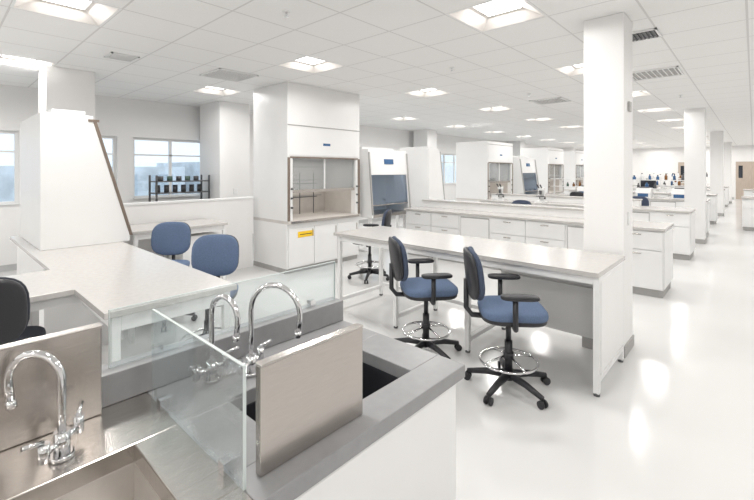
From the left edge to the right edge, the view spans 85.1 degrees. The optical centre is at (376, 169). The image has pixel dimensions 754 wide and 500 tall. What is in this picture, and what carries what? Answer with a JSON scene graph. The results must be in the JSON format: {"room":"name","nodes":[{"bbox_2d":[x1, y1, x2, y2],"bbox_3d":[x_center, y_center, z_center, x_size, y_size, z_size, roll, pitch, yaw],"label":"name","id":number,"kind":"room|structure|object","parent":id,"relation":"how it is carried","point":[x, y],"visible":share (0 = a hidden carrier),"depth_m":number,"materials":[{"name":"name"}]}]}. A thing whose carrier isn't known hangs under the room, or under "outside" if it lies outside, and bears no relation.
{"room":"laboratory","nodes":[
{"label":"laboratory","id":0,"kind":"room"},
{"bbox_2d":[0,84,579,265],"bbox_3d":[2.884,0.130,16.617,0.200,3.040,34.000,0,0,42],"label":"wall","id":1,"kind":"structure","parent":0,"point":[125,119],"depth_m":8.05,"materials":[{"name":"paint"}]},
{"bbox_2d":[0,130,19,204],"bbox_3d":[-6.868,-0.040,5.900,0.180,1.220,2.620,0,0,42],"label":"window","id":2,"kind":"structure","parent":1,"relation":"in","point":[16,133],"depth_m":6.86,"materials":[{"name":"white metal"}]},
{"bbox_2d":[102,136,115,179],"bbox_3d":[-5.423,-0.040,7.478,0.180,1.220,1.200,0,0,42],"label":"window","id":3,"kind":"structure","parent":1,"relation":"in","point":[113,138],"depth_m":7.92,"materials":[{"name":"white metal"}]},
{"bbox_2d":[133,137,199,198],"bbox_3d":[-4.098,-0.040,8.923,0.180,1.220,2.180,0,0,42],"label":"window","id":4,"kind":"structure","parent":1,"relation":"in","point":[169,141],"depth_m":8.67,"materials":[{"name":"white metal"}]},
{"bbox_2d":[0,215,402,271],"bbox_3d":[2.963,1.600,16.545,0.015,0.100,33.600,0,0,42],"label":"baseboard","id":5,"kind":"structure","parent":1,"relation":"attached to","point":[9,267],"depth_m":6.79,"materials":[{"name":"plastic"}]},
{"bbox_2d":[441,154,455,183],"bbox_3d":[2.718,-0.040,16.362,0.180,1.220,3.000,0,0,42],"label":"window","id":6,"kind":"structure","parent":1,"relation":"in","point":[454,155],"depth_m":16.64,"materials":[{"name":"white metal"}]},
{"bbox_2d":[0,0,709,147],"bbox_3d":[7.262,-1.427,12.402,8.612,0.075,32.462,0,0,42],"label":"ceiling lights","id":7,"kind":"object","parent":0,"point":[493,14],"depth_m":3.89},
{"bbox_2d":[0,199,753,499],"bbox_3d":[7.455,1.700,12.428,12.600,0.100,34.000,0,0,42],"label":"floor","id":8,"kind":"structure","parent":0,"point":[673,420],"depth_m":3.16,"materials":[{"name":"white tile"}]},
{"bbox_2d":[0,277,45,344],"bbox_3d":[-2.156,1.093,2.241,0.627,1.113,0.665,0,0,-32],"label":"chair","id":9,"kind":"object","parent":8,"relation":"on","point":[14,294],"visible":0.46,"depth_m":2.10,"materials":[{"name":"black plastic"}]},
{"bbox_2d":[39,65,94,119],"bbox_3d":[-4.395,0.131,5.824,0.574,3.039,0.574,0,0,42],"label":"structural column","id":10,"kind":"structure","parent":8,"relation":"on","point":[62,88],"depth_m":5.62,"materials":[{"name":"paint"}]},
{"bbox_2d":[3,236,236,362],"bbox_3d":[-3.487,1.200,2.633,3.700,0.900,3.570,0,0,42],"label":"workbench","id":11,"kind":"object","parent":8,"relation":"on","point":[72,287],"visible":0.68,"depth_m":2.79,"materials":[{"name":"white laminate"}]},
{"bbox_2d":[20,109,132,250],"bbox_3d":[-3.311,0.080,4.505,1.244,1.339,0.769,0,0,42],"label":"cabinet","id":12,"kind":"object","parent":11,"relation":"on","point":[70,196],"visible":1,"depth_m":4.03,"materials":[{"name":"white laminate"}]},
{"bbox_2d":[135,222,197,331],"bbox_3d":[-2.322,1.123,4.468,0.671,1.053,0.669,0,0,42],"label":"chair","id":13,"kind":"object","parent":8,"relation":"on","point":[167,238],"visible":0.43,"depth_m":4.68,"materials":[{"name":"blue fabric"}]},
{"bbox_2d":[130,218,227,279],"bbox_3d":[-2.828,1.200,5.684,0.750,0.900,1.240,0,0,42],"label":"workbench","id":14,"kind":"object","parent":8,"relation":"on","point":[201,227],"visible":0.36,"depth_m":5.65,"materials":[{"name":"white laminate"}]},
{"bbox_2d":[123,197,253,268],"bbox_3d":[-2.869,1.055,6.298,0.140,1.190,2.110,0,0,42],"label":"wall","id":15,"kind":"structure","parent":8,"relation":"on","point":[237,211],"depth_m":6.46,"materials":[{"name":"paint"}]},
{"bbox_2d":[149,175,209,201],"bbox_3d":[-3.890,0.875,8.129,0.380,1.550,1.030,0,0,42],"label":"rack","id":16,"kind":"object","parent":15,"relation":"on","point":[157,178],"visible":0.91,"depth_m":8.04,"materials":[{"name":"black metal"}]},
{"bbox_2d":[179,234,238,341],"bbox_3d":[-1.466,1.123,3.540,0.660,1.053,0.675,0,0,42],"label":"chair","id":17,"kind":"object","parent":8,"relation":"on","point":[217,255],"visible":0.44,"depth_m":3.75,"materials":[{"name":"blue fabric"}]},
{"bbox_2d":[200,101,249,198],"bbox_3d":[-3.261,0.131,8.800,0.924,3.039,0.694,0,0,42],"label":"structural column","id":18,"kind":"structure","parent":8,"relation":"on","point":[224,126],"depth_m":8.50,"materials":[{"name":"paint"}]},
{"bbox_2d":[0,297,464,499],"bbox_3d":[-0.960,1.150,0.744,0.780,1.000,3.000,0,0,42],"label":"workbench","id":19,"kind":"object","parent":8,"relation":"on","point":[402,446],"visible":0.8,"depth_m":1.25,"materials":[{"name":"grey metal"}]},
{"bbox_2d":[3,350,83,465],"bbox_3d":[-0.855,0.610,1.075,0.171,0.279,0.170,0,0,42],"label":"gooseneck faucet","id":20,"kind":"object","parent":19,"relation":"on","point":[60,451],"visible":1,"depth_m":1.06,"materials":[{"name":"silver metal"}]},
{"bbox_2d":[0,322,102,450],"bbox_3d":[-1.126,0.612,0.973,0.035,0.276,0.812,0,0,42],"label":"panel","id":21,"kind":"object","parent":19,"relation":"on","point":[79,349],"visible":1,"depth_m":1.17,"materials":[{"name":"silver metal"}]},
{"bbox_2d":[152,309,245,490],"bbox_3d":[-0.524,0.604,1.158,0.582,0.292,0.028,0,0,42],"label":"screen","id":22,"kind":"object","parent":19,"relation":"on","point":[226,463],"visible":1,"depth_m":1.01,"materials":[{"name":"clear glass"}]},
{"bbox_2d":[187,294,240,384],"bbox_3d":[-0.551,0.590,1.453,0.171,0.319,0.167,0,0,-5],"label":"gooseneck faucet","id":23,"kind":"object","parent":19,"relation":"on","point":[211,377],"visible":0.97,"depth_m":1.44,"materials":[{"name":"silver metal"}]},
{"bbox_2d":[108,261,334,368],"bbox_3d":[-0.545,0.554,1.707,0.028,0.192,0.984,0,0,42],"label":"screen","id":24,"kind":"object","parent":19,"relation":"on","point":[157,349],"visible":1,"depth_m":1.46,"materials":[{"name":"clear glass"}]},
{"bbox_2d":[237,282,302,377],"bbox_3d":[-0.402,0.577,1.462,0.228,0.344,0.187,0,0,42],"label":"gooseneck faucet","id":25,"kind":"object","parent":19,"relation":"on","point":[251,357],"visible":0.9,"depth_m":1.49,"materials":[{"name":"silver metal"}]},
{"bbox_2d":[255,323,362,476],"bbox_3d":[-0.172,0.612,1.137,0.030,0.276,0.357,0,0,42],"label":"panel","id":26,"kind":"object","parent":19,"relation":"on","point":[306,392],"visible":1,"depth_m":1.10,"materials":[{"name":"silver metal"}]},
{"bbox_2d":[253,82,360,273],"bbox_3d":[-1.219,0.131,7.370,1.045,3.038,1.600,0,0,42],"label":"fume hood","id":27,"kind":"object","parent":8,"relation":"on","point":[306,161],"visible":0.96,"depth_m":6.94,"materials":[{"name":"white metal"}]},
{"bbox_2d":[348,209,391,283],"bbox_3d":[-0.104,1.124,6.266,0.674,1.052,0.678,0,0,42],"label":"chair","id":28,"kind":"object","parent":8,"relation":"on","point":[386,219],"visible":0.47,"depth_m":6.21,"materials":[{"name":"black plastic"}]},
{"bbox_2d":[359,147,410,253],"bbox_3d":[0.041,0.600,8.297,0.750,2.100,1.162,0,0,42],"label":"tall cabinet","id":29,"kind":"object","parent":8,"relation":"on","point":[384,172],"visible":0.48,"depth_m":8.16,"materials":[{"name":"white metal"}]},
{"bbox_2d":[394,146,444,227],"bbox_3d":[0.983,0.565,9.509,1.012,2.170,0.650,0,0,42],"label":"tall cabinet","id":30,"kind":"object","parent":8,"relation":"on","point":[424,163],"visible":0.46,"depth_m":9.14,"materials":[{"name":"white metal"}]},
{"bbox_2d":[388,236,461,358],"bbox_3d":[0.428,1.123,3.680,0.666,1.053,0.654,0,0,42],"label":"chair","id":31,"kind":"object","parent":8,"relation":"on","point":[431,287],"visible":0.94,"depth_m":3.56,"materials":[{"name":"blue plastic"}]},
{"bbox_2d":[414,129,436,148],"bbox_3d":[1.688,0.131,14.424,0.624,3.039,0.574,0,0,42],"label":"structural column","id":32,"kind":"structure","parent":8,"relation":"on","point":[422,138],"depth_m":14.22,"materials":[{"name":"paint"}]},
{"bbox_2d":[334,226,624,396],"bbox_3d":[0.817,1.196,4.222,2.860,0.907,0.830,0,0,42],"label":"workbench","id":33,"kind":"object","parent":8,"relation":"on","point":[581,292],"visible":0.77,"depth_m":3.74,"materials":[{"name":"white laminate"}]},
{"bbox_2d":[456,141,512,201],"bbox_3d":[3.233,0.425,12.228,1.045,2.450,1.600,0,0,42],"label":"fume hood","id":34,"kind":"object","parent":8,"relation":"on","point":[480,165],"visible":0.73,"depth_m":11.74,"materials":[{"name":"white metal"}]},
{"bbox_2d":[463,246,550,409],"bbox_3d":[0.990,1.123,3.121,0.675,1.053,0.676,0,0,42],"label":"chair","id":35,"kind":"object","parent":8,"relation":"on","point":[515,311],"visible":1,"depth_m":2.99,"materials":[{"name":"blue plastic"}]},
{"bbox_2d":[508,141,524,155],"bbox_3d":[6.789,0.131,19.990,0.624,3.039,0.574,0,0,42],"label":"structural column","id":36,"kind":"structure","parent":8,"relation":"on","point":[517,145],"depth_m":19.71,"materials":[{"name":"paint"}]},
{"bbox_2d":[511,200,531,204],"bbox_3d":[2.700,1.123,7.973,0.669,1.053,0.666,0,0,42],"label":"chair","id":37,"kind":"object","parent":8,"relation":"on","point":[515,201],"visible":0.07,"depth_m":8.15,"materials":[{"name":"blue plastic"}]},
{"bbox_2d":[513,156,538,194],"bbox_3d":[4.665,0.600,13.358,0.830,2.100,1.212,0,0,42],"label":"fume hood","id":38,"kind":"object","parent":8,"relation":"on","point":[525,176],"visible":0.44,"depth_m":12.97,"materials":[{"name":"white metal"}]},
{"bbox_2d":[404,199,673,297],"bbox_3d":[2.359,1.127,6.926,4.220,1.045,0.800,0,0,42],"label":"workbench","id":39,"kind":"object","parent":8,"relation":"on","point":[552,226],"visible":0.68,"depth_m":6.46,"materials":[{"name":"white laminate"}]},
{"bbox_2d":[521,148,563,192],"bbox_3d":[6.273,0.425,15.546,1.045,2.450,1.600,0,0,42],"label":"fume hood","id":40,"kind":"object","parent":8,"relation":"on","point":[549,161],"visible":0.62,"depth_m":14.98,"materials":[{"name":"white laminate"}]},
{"bbox_2d":[563,151,583,193],"bbox_3d":[8.368,0.425,17.832,1.045,2.450,1.600,0,0,42],"label":"fume hood","id":41,"kind":"object","parent":8,"relation":"on","point":[573,161],"visible":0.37,"depth_m":17.14,"materials":[{"name":"white metal"}]},
{"bbox_2d":[569,192,583,195],"bbox_3d":[5.718,1.123,11.575,0.669,1.053,0.666,0,0,42],"label":"chair","id":42,"kind":"object","parent":8,"relation":"on","point":[571,193],"visible":0.07,"depth_m":11.32,"materials":[{"name":"black plastic"}]},
{"bbox_2d":[479,193,695,259],"bbox_3d":[4.386,1.127,9.138,4.220,1.045,0.800,0,0,42],"label":"workbench","id":43,"kind":"object","parent":8,"relation":"on","point":[683,219],"visible":0.26,"depth_m":7.81,"materials":[{"name":"white laminate"}]},
{"bbox_2d":[495,184,505,200],"bbox_3d":[3.025,0.538,10.108,0.200,0.421,0.288,0,0,33],"label":"microscope","id":44,"kind":"object","parent":43,"relation":"on","point":[500,195],"visible":1,"depth_m":10.07,"materials":[{"name":"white plastic"}]},
{"bbox_2d":[535,184,547,202],"bbox_3d":[3.761,0.538,9.433,0.200,0.421,0.288,0,0,42],"label":"microscope","id":45,"kind":"object","parent":43,"relation":"on","point":[542,197],"visible":1,"depth_m":9.41,"materials":[{"name":"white plastic"}]},
{"bbox_2d":[582,12,633,357],"bbox_3d":[2.170,0.131,3.850,0.362,3.039,0.374,0,0,42],"label":"structural column","id":46,"kind":"structure","parent":8,"relation":"on","point":[608,40],"depth_m":3.73,"materials":[{"name":"paint"}]},
{"bbox_2d":[536,178,709,236],"bbox_3d":[6.818,0.960,11.792,4.220,1.380,0.800,0,0,42],"label":"workbench","id":47,"kind":"object","parent":8,"relation":"on","point":[654,201],"visible":0.2,"depth_m":10.73,"materials":[{"name":"white laminate"}]},
{"bbox_2d":[577,185,583,192],"bbox_3d":[6.189,0.607,12.231,0.340,0.285,0.403,0,0,42],"label":"instrument","id":48,"kind":"object","parent":47,"relation":"on","point":[579,188],"visible":0.32,"depth_m":12.17,"materials":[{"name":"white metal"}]},
{"bbox_2d":[636,187,652,197],"bbox_3d":[7.295,0.607,11.217,0.340,0.285,0.403,0,0,42],"label":"instrument","id":49,"kind":"object","parent":47,"relation":"on","point":[647,192],"visible":0.89,"depth_m":11.08,"materials":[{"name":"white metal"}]},
{"bbox_2d":[637,182,674,188],"bbox_3d":[7.681,0.419,11.340,0.868,0.179,0.089,0,0,42],"label":"bottles","id":50,"kind":"object","parent":47,"relation":"on","point":[646,184],"visible":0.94,"depth_m":11.31,"materials":[{"name":"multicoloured glass"}]},
{"bbox_2d":[633,173,683,179],"bbox_3d":[7.720,0.178,11.304,1.193,0.182,0.085,0,0,42],"label":"bottles","id":51,"kind":"object","parent":47,"relation":"on","point":[641,175],"visible":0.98,"depth_m":11.29,"materials":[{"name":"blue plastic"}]},
{"bbox_2d":[671,188,683,198],"bbox_3d":[7.851,0.607,10.640,0.340,0.285,0.403,0,0,42],"label":"instrument","id":52,"kind":"object","parent":47,"relation":"on","point":[676,193],"visible":0.63,"depth_m":10.54,"materials":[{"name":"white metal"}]},
{"bbox_2d":[633,196,648,205],"bbox_3d":[5.839,1.123,9.180,0.675,1.053,0.651,0,0,42],"label":"chair","id":53,"kind":"object","parent":8,"relation":"on","point":[645,202],"visible":0.05,"depth_m":9.31,"materials":[{"name":"blue fabric"}]},
{"bbox_2d":[569,177,717,223],"bbox_3d":[8.912,0.960,14.078,4.220,1.380,0.800,0,0,42],"label":"workbench","id":54,"kind":"object","parent":8,"relation":"on","point":[713,198],"visible":0.1,"depth_m":12.58,"materials":[{"name":"white laminate"}]},
{"bbox_2d":[641,180,655,187],"bbox_3d":[9.095,0.549,13.774,0.440,0.400,0.180,0,0,42],"label":"computer monitor","id":55,"kind":"object","parent":54,"relation":"on","point":[643,182],"visible":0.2,"depth_m":13.73,"materials":[{"name":"black plastic"}]},
{"bbox_2d":[656,181,680,185],"bbox_3d":[9.775,0.415,13.626,0.865,0.188,0.082,0,0,42],"label":"bottles","id":56,"kind":"object","parent":54,"relation":"on","point":[679,182],"visible":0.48,"depth_m":13.61,"materials":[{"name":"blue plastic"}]},
{"bbox_2d":[633,176,724,208],"bbox_3d":[11.885,0.960,17.322,4.220,1.380,0.800,0,0,42],"label":"workbench","id":57,"kind":"object","parent":8,"relation":"on","point":[654,190],"visible":0.02,"depth_m":17.01,"materials":[{"name":"white laminate"}]},
{"bbox_2d":[633,175,728,206],"bbox_3d":[14.317,0.960,19.976,4.220,1.380,0.800,0,0,42],"label":"workbench","id":58,"kind":"object","parent":8,"relation":"on","point":[726,188],"visible":0.13,"depth_m":18.73,"materials":[{"name":"white laminate"}]},
{"bbox_2d":[684,108,706,243],"bbox_3d":[7.290,0.131,9.413,0.394,3.039,0.394,0,0,42],"label":"structural column","id":59,"kind":"structure","parent":8,"relation":"on","point":[694,119],"depth_m":9.26,"materials":[{"name":"paint"}]},
{"bbox_2d":[710,131,723,215],"bbox_3d":[12.390,0.131,14.980,0.394,3.039,0.394,0,0,42],"label":"structural column","id":60,"kind":"structure","parent":8,"relation":"on","point":[716,138],"depth_m":14.81,"materials":[{"name":"paint"}]},
{"bbox_2d":[724,142,731,202],"bbox_3d":[17.491,0.131,20.546,0.394,3.039,0.394,0,0,42],"label":"structural column","id":61,"kind":"structure","parent":8,"relation":"on","point":[727,145],"depth_m":20.37,"materials":[{"name":"paint"}]},
{"bbox_2d":[741,196,753,230],"bbox_3d":[10.902,1.200,10.898,1.850,0.900,0.800,0,0,42],"label":"workbench","id":62,"kind":"object","parent":8,"relation":"on","point":[747,201],"visible":1,"depth_m":11.16,"materials":[{"name":"white laminate"}]},
{"bbox_2d":[743,189,753,195],"bbox_3d":[14.937,1.200,15.339,1.900,0.900,0.800,0,0,42],"label":"workbench","id":63,"kind":"object","parent":8,"relation":"on","point":[747,192],"visible":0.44,"depth_m":15.60,"materials":[{"name":"white laminate"}]},
{"bbox_2d":[0,0,753,149],"bbox_3d":[7.730,-1.390,12.423,13.250,0.001,34.450,0,0,43],"label":"ceiling","id":64,"kind":"structure","parent":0,"point":[387,49],"depth_m":5.03,"materials":[{"name":"white tile"}]},
{"bbox_2d":[104,52,139,61],"bbox_3d":[-3.122,-1.381,5.031,0.300,0.017,0.300,0,0,43],"label":"grille","id":65,"kind":"object","parent":64,"relation":"in","point":[112,55],"depth_m":5.01,"materials":[{"name":"white metal"}]},
{"bbox_2d":[200,68,258,81],"bbox_3d":[-2.159,-1.381,6.007,0.600,0.017,0.600,0,0,43],"label":"grille","id":66,"kind":"object","parent":64,"relation":"in","point":[219,73],"depth_m":5.98,"materials":[{"name":"white metal"}]},
{"bbox_2d":[282,10,289,17],"bbox_3d":[-0.794,-1.366,3.603,0.070,0.048,0.070,0,0,42],"label":"sprinkler head","id":67,"kind":"object","parent":64,"relation":"attached to","point":[285,12],"visible":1,"depth_m":3.60},
{"bbox_2d":[529,97,570,104],"bbox_3d":[3.463,-1.381,8.220,0.600,0.017,0.600,0,0,43],"label":"grille","id":68,"kind":"object","parent":64,"relation":"in","point":[556,99],"depth_m":8.20,"materials":[{"name":"white metal"}]},
{"bbox_2d":[633,27,661,41],"bbox_3d":[2.710,-1.381,4.231,0.330,0.017,0.330,0,0,43],"label":"grille","id":69,"kind":"object","parent":64,"relation":"in","point":[651,33],"depth_m":4.20,"materials":[{"name":"metal"}]},
{"bbox_2d":[633,66,683,80],"bbox_3d":[3.989,-1.381,5.907,0.620,0.017,0.620,0,0,43],"label":"grille","id":70,"kind":"object","parent":64,"relation":"in","point":[674,70],"depth_m":5.90,"materials":[{"name":"white metal"}]},
{"bbox_2d":[562,147,574,150],"bbox_3d":[11.890,0.131,25.557,0.624,3.039,0.574,0,0,42],"label":"structural column","id":71,"kind":"structure","parent":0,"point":[566,148],"depth_m":25.32,"materials":[{"name":"paint"}]},
{"bbox_2d":[580,145,753,196],"bbox_3d":[18.873,0.130,24.889,12.200,3.040,0.200,0,0,42],"label":"wall","id":72,"kind":"structure","parent":0,"point":[656,161],"depth_m":25.55,"materials":[{"name":"paint"}]},
{"bbox_2d":[677,161,683,184],"bbox_3d":[18.756,0.560,24.798,1.070,2.180,0.089,0,0,42],"label":"door","id":73,"kind":"structure","parent":72,"relation":"in","point":[680,164],"depth_m":25.04,"materials":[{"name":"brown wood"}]},
{"bbox_2d":[734,160,753,198],"bbox_3d":[20.710,0.560,23.008,1.070,2.180,0.089,0,0,42],"label":"door","id":74,"kind":"structure","parent":72,"relation":"in","point":[743,170],"depth_m":23.13,"materials":[{"name":"brown wood"}]},
{"label":"outside","id":75,"kind":"structure","parent":0,"visible":0},
{"bbox_3d":[-15.758,5.750,41.566,60.600,0.200,120.000,0,0,43],"label":"ground","id":76,"kind":"structure","parent":75,"visible":0},
{"bbox_2d":[0,162,442,201],"bbox_3d":[-25.545,2.050,50.535,14.050,7.200,100.000,0,0,42],"label":"building","id":77,"kind":"structure","parent":76,"relation":"on","point":[183,169],"depth_m":42.59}
]}

